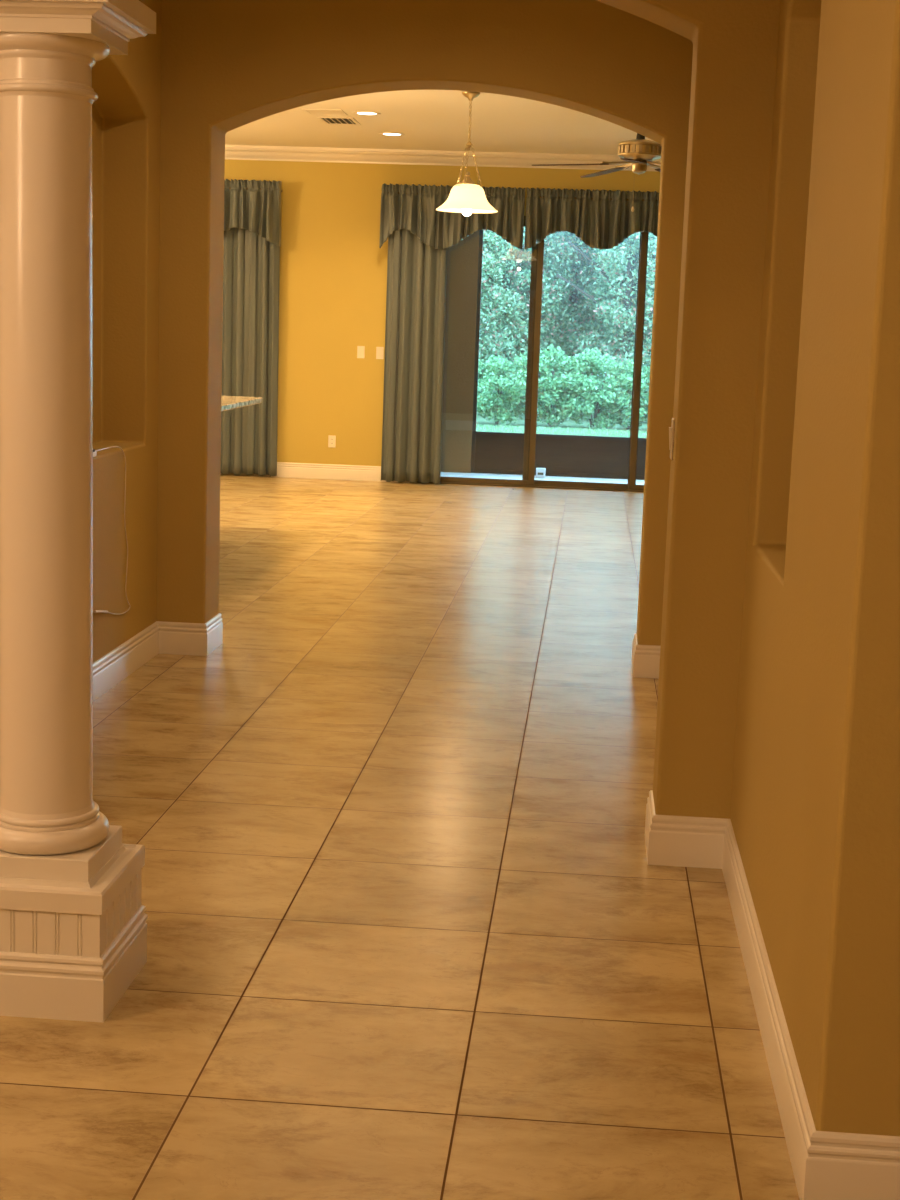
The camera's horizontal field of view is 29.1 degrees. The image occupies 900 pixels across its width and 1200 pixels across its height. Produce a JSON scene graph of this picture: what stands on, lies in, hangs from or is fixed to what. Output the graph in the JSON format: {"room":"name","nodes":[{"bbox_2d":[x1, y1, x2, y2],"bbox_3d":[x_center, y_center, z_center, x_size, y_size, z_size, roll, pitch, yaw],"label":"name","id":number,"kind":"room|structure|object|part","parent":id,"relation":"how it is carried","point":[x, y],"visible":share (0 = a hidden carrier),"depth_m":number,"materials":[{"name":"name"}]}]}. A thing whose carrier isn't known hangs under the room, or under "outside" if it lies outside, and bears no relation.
{"room":"home hallway","nodes":[
{"label":"home hallway","id":0,"kind":"room"},
{"bbox_2d":[92,0,161,662],"bbox_3d":[-1.631,-1.151,6.559,0.438,3.300,2.800,3,9,4],"label":"wall","id":1,"kind":"structure","parent":0,"point":[126,112],"depth_m":7.55,"materials":[{"name":"beige paint"}]},
{"bbox_2d":[221,396,262,411],"bbox_3d":[-2.054,-0.759,11.072,1.140,0.993,3.100,3,9,4],"label":"countertop","id":2,"kind":"structure","parent":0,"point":[227,402],"depth_m":11.87,"materials":[{"name":"stone"}]},
{"bbox_2d":[0,475,799,1199],"bbox_3d":[-0.462,0.442,7.316,12.000,0.100,20.200,3,9,4],"label":"floor","id":3,"kind":"structure","parent":0,"point":[412,934],"depth_m":4.68,"materials":[{"name":"tile"}]},
{"bbox_2d":[0,0,155,1021],"bbox_3d":[-0.897,-0.195,3.851,0.384,2.205,0.384,3,9,4],"label":"column","id":4,"kind":"structure","parent":3,"relation":"on","point":[73,925],"depth_m":3.78,"materials":[{"name":"beige paint"}]},
{"bbox_3d":[-0.929,0.706,3.993,0.352,0.120,0.352,3,9,4],"label":"pedestal panel","id":5,"kind":"part","parent":4,"relation":"part of","materials":[{"name":"beige paint"}]},
{"bbox_3d":[-0.933,0.822,4.011,0.378,0.144,0.378,3,9,4],"label":"pedestal baseboard","id":6,"kind":"part","parent":4,"relation":"part of","materials":[{"name":"beige paint"}]},
{"bbox_2d":[156,0,692,645],"bbox_3d":[-0.337,-1.313,7.875,12.200,3.300,0.305,3,9,4],"label":"wall","id":7,"kind":"structure","parent":0,"point":[227,65],"depth_m":7.61,"materials":[{"name":"beige paint"}]},
{"bbox_2d":[93,613,222,701],"bbox_3d":[-3.841,0.249,6.993,5.261,0.148,3.131,3,9,4],"label":"baseboard","id":8,"kind":"structure","parent":7,"relation":"attached to","point":[180,638],"depth_m":7.93,"materials":[{"name":"beige paint"}]},
{"bbox_2d":[225,90,655,154],"bbox_3d":[-0.352,-2.818,6.752,12.400,0.120,20.500,3,9,4],"label":"ceiling","id":9,"kind":"structure","parent":0,"point":[428,119],"depth_m":14.67,"materials":[{"name":"white paint"}]},
{"bbox_2d":[301,108,346,115],"bbox_3d":[-1.000,-3.895,13.850,0.320,0.008,0.340,3,9,4],"label":"ceiling vent","id":10,"kind":"object","parent":9,"relation":"in","point":[308,111],"visible":1,"depth_m":13.83,"materials":[{"name":"beige plastic"}]},
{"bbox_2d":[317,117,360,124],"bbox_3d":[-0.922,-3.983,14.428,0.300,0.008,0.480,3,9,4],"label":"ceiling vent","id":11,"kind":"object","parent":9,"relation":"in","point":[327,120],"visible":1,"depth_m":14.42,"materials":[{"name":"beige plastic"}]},
{"bbox_2d":[353,111,380,115],"bbox_3d":[-0.664,-3.884,13.854,0.224,0.007,0.224,3,9,4],"label":"recessed light","id":12,"kind":"object","parent":9,"relation":"in","point":[368,113],"visible":1,"depth_m":13.84,"materials":[{"name":"beige plastic"}]},
{"bbox_2d":[379,132,404,135],"bbox_3d":[-0.512,-4.108,15.309,0.224,0.007,0.224,3,9,4],"label":"recessed light","id":13,"kind":"object","parent":9,"relation":"in","point":[386,133],"visible":1,"depth_m":15.31,"materials":[{"name":"beige plastic"}]},
{"bbox_2d":[436,91,497,216],"bbox_3d":[0.136,-3.204,12.490,0.449,0.870,0.449,3,9,4],"label":"pendant lamp","id":14,"kind":"object","parent":9,"relation":"hanging from","point":[466,198],"visible":1,"depth_m":12.43,"materials":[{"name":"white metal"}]},
{"bbox_3d":[0.093,-3.145,12.539,0.093,0.292,0.023,11,12,44],"label":"shade chain","id":15,"kind":"part","parent":14,"relation":"part of","materials":[{"name":"gold metal"}]},
{"bbox_3d":[0.118,-3.129,12.445,0.019,0.292,0.090,4,9,14],"label":"shade chain","id":16,"kind":"part","parent":14,"relation":"part of","materials":[{"name":"gold metal"}]},
{"bbox_3d":[0.125,-2.906,12.537,0.449,0.189,0.449,3,9,4],"label":"lamp shade","id":17,"kind":"part","parent":14,"relation":"part of","materials":[{"name":"white glass"}]},
{"bbox_3d":[0.123,-2.855,12.545,0.076,0.163,0.076,3,9,4],"label":"bulb","id":18,"kind":"part","parent":14,"relation":"part of","materials":[{"name":"white glass"}]},
{"bbox_3d":[0.143,-3.416,12.457,0.016,0.360,0.016,3,9,4],"label":"suspension chain","id":19,"kind":"part","parent":14,"relation":"part of","materials":[{"name":"gold metal"}]},
{"bbox_3d":[0.190,-3.138,12.516,0.089,0.292,0.021,0,9,-15],"label":"shade chain","id":20,"kind":"part","parent":14,"relation":"part of","materials":[{"name":"gold metal"}]},
{"bbox_2d":[532,133,661,211],"bbox_3d":[1.248,-3.025,11.569,1.388,0.860,1.369,3,9,4],"label":"ceiling fan","id":21,"kind":"object","parent":9,"relation":"hanging from","point":[639,152],"visible":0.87,"depth_m":11.53,"materials":[{"name":"brown wood"}]},
{"bbox_3d":[0.797,-2.903,11.568,0.512,0.046,0.136,1,9,-7],"label":"fan blade","id":22,"kind":"part","parent":21,"relation":"part of","materials":[{"name":"brown wood"}]},
{"bbox_3d":[1.065,-2.970,12.053,0.136,0.046,0.512,-2,10,-25],"label":"fan blade","id":23,"kind":"part","parent":21,"relation":"part of","materials":[{"name":"brown wood"}]},
{"bbox_3d":[1.110,-2.923,11.605,0.202,0.036,0.074,1,9,-7],"label":"blade arm","id":24,"kind":"part","parent":21,"relation":"part of","materials":[{"name":"gold metal"}]},
{"bbox_3d":[1.200,-2.946,11.769,0.074,0.036,0.202,-2,10,-25],"label":"blade arm","id":25,"kind":"part","parent":21,"relation":"part of","materials":[{"name":"gold metal"}]},
{"bbox_3d":[1.179,-2.826,11.169,0.136,0.046,0.512,4,9,10],"label":"fan blade","id":26,"kind":"part","parent":21,"relation":"part of","materials":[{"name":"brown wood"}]},
{"bbox_3d":[1.409,-2.904,11.551,0.202,0.036,0.074,7,10,28],"label":"blade arm","id":27,"kind":"part","parent":21,"relation":"part of","materials":[{"name":"gold metal"}]},
{"bbox_3d":[1.385,-2.934,11.735,0.202,0.036,0.074,-6,12,-43],"label":"blade arm","id":28,"kind":"part","parent":21,"relation":"part of","materials":[{"name":"gold metal"}]},
{"bbox_2d":[224,159,659,482],"bbox_3d":[0.432,-2.725,17.007,12.000,3.200,0.200,3,9,4],"label":"wall","id":29,"kind":"structure","parent":0,"point":[333,277],"depth_m":16.98,"materials":[{"name":"yellow paint"}]},
{"bbox_2d":[224,179,281,246],"bbox_3d":[-2.142,-3.756,16.810,1.005,0.620,0.301,3,9,4],"label":"valance","id":30,"kind":"object","parent":29,"relation":"attached to","point":[254,206],"visible":0.56,"depth_m":16.70,"materials":[{"name":"grey fabric"}]},
{"bbox_2d":[220,227,279,475],"bbox_3d":[-2.151,-2.615,17.038,0.963,2.766,0.102,3,9,4],"label":"curtain","id":31,"kind":"object","parent":30,"relation":"hanging from","point":[251,263],"visible":0.56,"depth_m":17.04,"materials":[{"name":"grey fabric"}]},
{"bbox_2d":[220,462,409,482],"bbox_3d":[-2.961,-1.359,17.394,5.270,0.148,0.016,3,9,4],"label":"baseboard","id":32,"kind":"structure","parent":29,"relation":"attached to","point":[284,469],"depth_m":17.25,"materials":[{"name":"beige paint"}]},
{"bbox_2d":[328,435,335,447],"bbox_3d":[-1.171,-1.572,17.214,0.074,0.120,0.009,3,9,4],"label":"wall outlet","id":33,"kind":"object","parent":29,"relation":"attached to","point":[331,439],"visible":1,"depth_m":17.21,"materials":[{"name":"beige plastic"}]},
{"bbox_2d":[357,346,364,357],"bbox_3d":[-0.876,-2.436,17.053,0.074,0.120,0.014,3,9,4],"label":"light switch","id":34,"kind":"object","parent":29,"relation":"attached to","point":[360,349],"visible":1,"depth_m":17.05,"materials":[{"name":"beige plastic"}]},
{"bbox_2d":[376,347,383,358],"bbox_3d":[-0.689,-2.425,17.039,0.074,0.120,0.014,3,9,4],"label":"light switch","id":35,"kind":"object","parent":29,"relation":"attached to","point":[379,350],"visible":1,"depth_m":17.04,"materials":[{"name":"beige plastic"}]},
{"bbox_2d":[225,145,660,170],"bbox_3d":[0.103,-3.539,12.233,11.980,0.130,9.010,3,9,4],"label":"crown molding","id":36,"kind":"structure","parent":29,"relation":"attached to","point":[232,152],"depth_m":16.67,"materials":[{"name":"beige paint"}]},
{"bbox_2d":[379,183,524,249],"bbox_3d":[0.025,-3.660,16.642,1.370,0.608,0.300,3,9,4],"label":"valance","id":37,"kind":"object","parent":29,"relation":"attached to","point":[417,206],"visible":0.81,"depth_m":16.56,"materials":[{"name":"grey fabric"}]},
{"bbox_2d":[381,211,446,483],"bbox_3d":[-0.341,-2.519,16.830,0.590,2.766,0.087,3,9,4],"label":"curtain","id":38,"kind":"object","parent":37,"relation":"hanging from","point":[416,271],"visible":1,"depth_m":16.86,"materials":[{"name":"grey fabric"}]},
{"bbox_2d":[417,216,648,491],"bbox_3d":[1.875,-2.358,16.922,4.320,2.640,0.160,3,9,4],"label":"door","id":39,"kind":"structure","parent":29,"relation":"in","point":[537,257],"depth_m":16.99,"materials":[{"name":"brown metal"}]},
{"bbox_3d":[0.327,-2.421,16.994,1.100,2.564,0.035,3,9,4],"label":"sliding panel","id":40,"kind":"part","parent":39,"relation":"part of","materials":[{"name":"clear glass"}]},
{"bbox_3d":[1.310,-2.384,16.973,1.105,2.564,0.035,3,9,4],"label":"sliding panel","id":41,"kind":"part","parent":39,"relation":"part of","materials":[{"name":"clear glass"}]},
{"bbox_3d":[1.819,-2.112,16.892,0.024,0.160,0.012,3,9,4],"label":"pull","id":42,"kind":"part","parent":39,"relation":"part of","materials":[{"name":"brown metal"}]},
{"bbox_3d":[2.355,-2.326,16.838,1.108,2.564,0.035,3,9,4],"label":"sliding panel","id":43,"kind":"part","parent":39,"relation":"part of","materials":[{"name":"clear glass"}]},
{"bbox_2d":[524,187,658,249],"bbox_3d":[1.409,-3.610,16.533,1.375,0.577,0.302,3,9,4],"label":"valance","id":44,"kind":"object","parent":29,"relation":"attached to","point":[602,219],"visible":0.85,"depth_m":16.45,"materials":[{"name":"grey fabric"}]},
{"bbox_3d":[1.421,-3.820,16.553,1.367,0.022,0.196,3,9,4],"label":"curtain rod","id":45,"kind":"part","parent":44,"relation":"part of","materials":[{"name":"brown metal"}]},
{"bbox_2d":[442,230,478,413],"bbox_3d":[-0.877,-2.878,18.688,2.320,2.912,0.180,3,9,4],"label":"wall","id":46,"kind":"structure","parent":0,"point":[462,258],"depth_m":18.50,"materials":[{"name":"paint"}]},
{"bbox_2d":[441,413,472,472],"bbox_3d":[-0.923,-1.737,18.766,2.322,0.632,0.020,3,9,4],"label":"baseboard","id":47,"kind":"structure","parent":46,"relation":"attached to","point":[456,445],"depth_m":18.68,"materials":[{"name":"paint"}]},
{"bbox_2d":[441,472,643,484],"bbox_3d":[2.145,-1.132,18.048,8.600,0.128,1.650,3,9,4],"label":"floor","id":48,"kind":"structure","parent":0,"point":[443,474],"depth_m":18.39,"materials":[{"name":"concrete"}]},
{"bbox_2d":[536,468,545,477],"bbox_3d":[0.961,-1.345,18.391,0.100,0.105,0.066,3,9,4],"label":"door stop","id":49,"kind":"object","parent":48,"relation":"on","point":[540,472],"visible":1,"depth_m":18.36,"materials":[{"name":"white plastic"}]},
{"bbox_2d":[471,230,646,479],"bbox_3d":[2.515,-2.711,18.377,4.500,2.912,0.040,3,9,4],"label":"screen enclosure","id":50,"kind":"object","parent":48,"relation":"on","point":[491,452],"visible":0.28,"depth_m":18.65,"materials":[{"name":"black metal"}]},
{"bbox_3d":[2.466,-1.294,18.600,4.420,0.042,0.040,3,9,4],"label":"sill rail","id":51,"kind":"part","parent":50,"relation":"part of","materials":[{"name":"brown metal"}]},
{"bbox_3d":[2.473,-1.500,18.568,4.420,0.375,0.008,3,9,4],"label":"kick plate","id":52,"kind":"part","parent":50,"relation":"part of","materials":[{"name":"brown metal"}]},
{"bbox_2d":[476,407,647,435],"bbox_3d":[2.633,-3.228,32.254,28.000,0.200,27.050,3,9,4],"label":"lawn","id":53,"kind":"structure","parent":0,"point":[570,423],"depth_m":30.63,"materials":[{"name":"green plant"}]},
{"bbox_2d":[480,243,500,337],"bbox_3d":[-0.453,-6.336,32.566,2.831,5.835,2.619,9,12,40],"label":"leafy tree","id":54,"kind":"object","parent":53,"relation":"on","point":[491,243],"visible":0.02,"depth_m":32.54,"materials":[{"name":"green plant"}]},
{"bbox_2d":[479,247,508,363],"bbox_3d":[0.404,-7.359,36.256,3.584,6.765,3.941,3,9,4],"label":"tree","id":55,"kind":"object","parent":53,"relation":"on","point":[485,247],"visible":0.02,"depth_m":35.96,"materials":[{"name":"green plant"}]},
{"bbox_2d":[477,353,526,425],"bbox_3d":[0.820,-3.613,29.715,1.383,1.275,1.319,3,9,7],"label":"shrub","id":56,"kind":"object","parent":53,"relation":"on","point":[495,404],"visible":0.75,"depth_m":29.42,"materials":[{"name":"green plant"}]},
{"bbox_3d":[0.694,-3.420,29.715,0.510,0.885,0.710,-1,9,-16],"label":"stem","id":57,"kind":"part","parent":56,"relation":"part of","materials":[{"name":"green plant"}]},
{"bbox_2d":[479,227,586,417],"bbox_3d":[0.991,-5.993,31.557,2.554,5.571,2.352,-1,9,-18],"label":"leafy tree","id":58,"kind":"object","parent":53,"relation":"on","point":[508,328],"visible":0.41,"depth_m":31.34,"materials":[{"name":"green plant"}]},
{"bbox_2d":[516,344,595,426],"bbox_3d":[1.778,-3.664,29.750,1.430,1.430,1.246,3,9,4],"label":"shrub","id":59,"kind":"object","parent":53,"relation":"on","point":[549,398],"visible":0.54,"depth_m":29.49,"materials":[{"name":"green plant"}]},
{"bbox_3d":[1.663,-3.447,29.788,0.690,0.982,0.723,3,9,4],"label":"stem","id":60,"kind":"part","parent":59,"relation":"part of","materials":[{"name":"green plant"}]},
{"bbox_2d":[516,231,636,378],"bbox_3d":[2.430,-6.367,32.631,2.660,6.073,2.518,0,9,-10],"label":"leafy tree","id":61,"kind":"object","parent":53,"relation":"on","point":[572,323],"visible":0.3,"depth_m":32.14,"materials":[{"name":"green plant"}]},
{"bbox_2d":[565,254,600,374],"bbox_3d":[2.639,-7.522,36.197,3.445,7.260,3.947,-1,9,-18],"label":"tree","id":62,"kind":"object","parent":53,"relation":"on","point":[581,288],"visible":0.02,"depth_m":35.92,"materials":[{"name":"green plant"}]},
{"bbox_2d":[552,348,631,429],"bbox_3d":[2.510,-3.547,29.535,1.587,1.459,1.275,3,9,4],"label":"shrub","id":63,"kind":"object","parent":53,"relation":"on","point":[591,363],"visible":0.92,"depth_m":29.25,"materials":[{"name":"green plant"}]},
{"bbox_3d":[2.554,-3.356,29.406,0.744,0.982,0.380,-6,12,-42],"label":"stem","id":64,"kind":"part","parent":63,"relation":"part of","materials":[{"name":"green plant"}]},
{"bbox_2d":[556,232,656,421],"bbox_3d":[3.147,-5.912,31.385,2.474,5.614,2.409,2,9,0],"label":"leafy tree","id":65,"kind":"object","parent":53,"relation":"on","point":[620,327],"visible":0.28,"depth_m":31.08,"materials":[{"name":"green plant"}]},
{"bbox_2d":[593,359,649,429],"bbox_3d":[2.994,-3.506,29.654,1.387,1.234,1.250,7,10,28],"label":"shrub","id":66,"kind":"object","parent":53,"relation":"on","point":[627,369],"visible":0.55,"depth_m":29.30,"materials":[{"name":"green plant"}]},
{"bbox_2d":[621,366,649,420],"bbox_3d":[3.686,-3.513,29.457,1.584,1.356,1.286,3,9,4],"label":"shrub","id":67,"kind":"object","parent":53,"relation":"on","point":[647,371],"visible":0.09,"depth_m":29.35,"materials":[{"name":"green plant"}]},
{"bbox_2d":[617,233,654,364],"bbox_3d":[4.277,-6.046,31.987,2.453,5.767,2.439,1,9,-7],"label":"leafy tree","id":68,"kind":"object","parent":53,"relation":"on","point":[637,255],"visible":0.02,"depth_m":31.62,"materials":[{"name":"green plant"}]},
{"bbox_2d":[596,0,780,818],"bbox_3d":[-1.816,-0.942,5.188,5.700,3.300,0.275,3,9,4],"label":"wall","id":69,"kind":"structure","parent":0,"point":[735,42],"depth_m":4.89,"materials":[{"name":"beige paint"}]},
{"bbox_2d":[669,418,674,459],"bbox_3d":[0.647,-0.473,5.086,0.014,0.120,0.074,3,9,4],"label":"light switch","id":70,"kind":"object","parent":69,"relation":"attached to","point":[671,429],"visible":1,"depth_m":5.06,"materials":[{"name":"beige plastic"}]},
{"bbox_2d":[730,0,899,1136],"bbox_3d":[2.224,-0.802,5.200,2.643,3.300,4.945,3,9,4],"label":"wall","id":71,"kind":"structure","parent":0,"point":[815,814],"depth_m":3.24,"materials":[{"name":"beige paint"}]},
{"bbox_2d":[631,633,899,1199],"bbox_3d":[2.998,0.729,5.463,4.756,0.148,5.157,3,9,4],"label":"baseboard","id":72,"kind":"structure","parent":71,"relation":"attached to","point":[826,1165],"depth_m":3.64,"materials":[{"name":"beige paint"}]},
{"bbox_3d":[-1.435,-0.580,6.855,0.056,0.030,0.100,3,9,4],"label":"adapter","id":73,"kind":"object","parent":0,"visible":0},
{"bbox_2d":[93,446,130,614],"bbox_3d":[-1.400,-0.265,7.140,0.013,0.728,0.673,3,9,4],"label":"charging cord","id":74,"kind":"object","parent":73,"relation":"hanging from","point":[94,611],"visible":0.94,"depth_m":7.36,"materials":[{"name":"beige plastic"}]}
]}

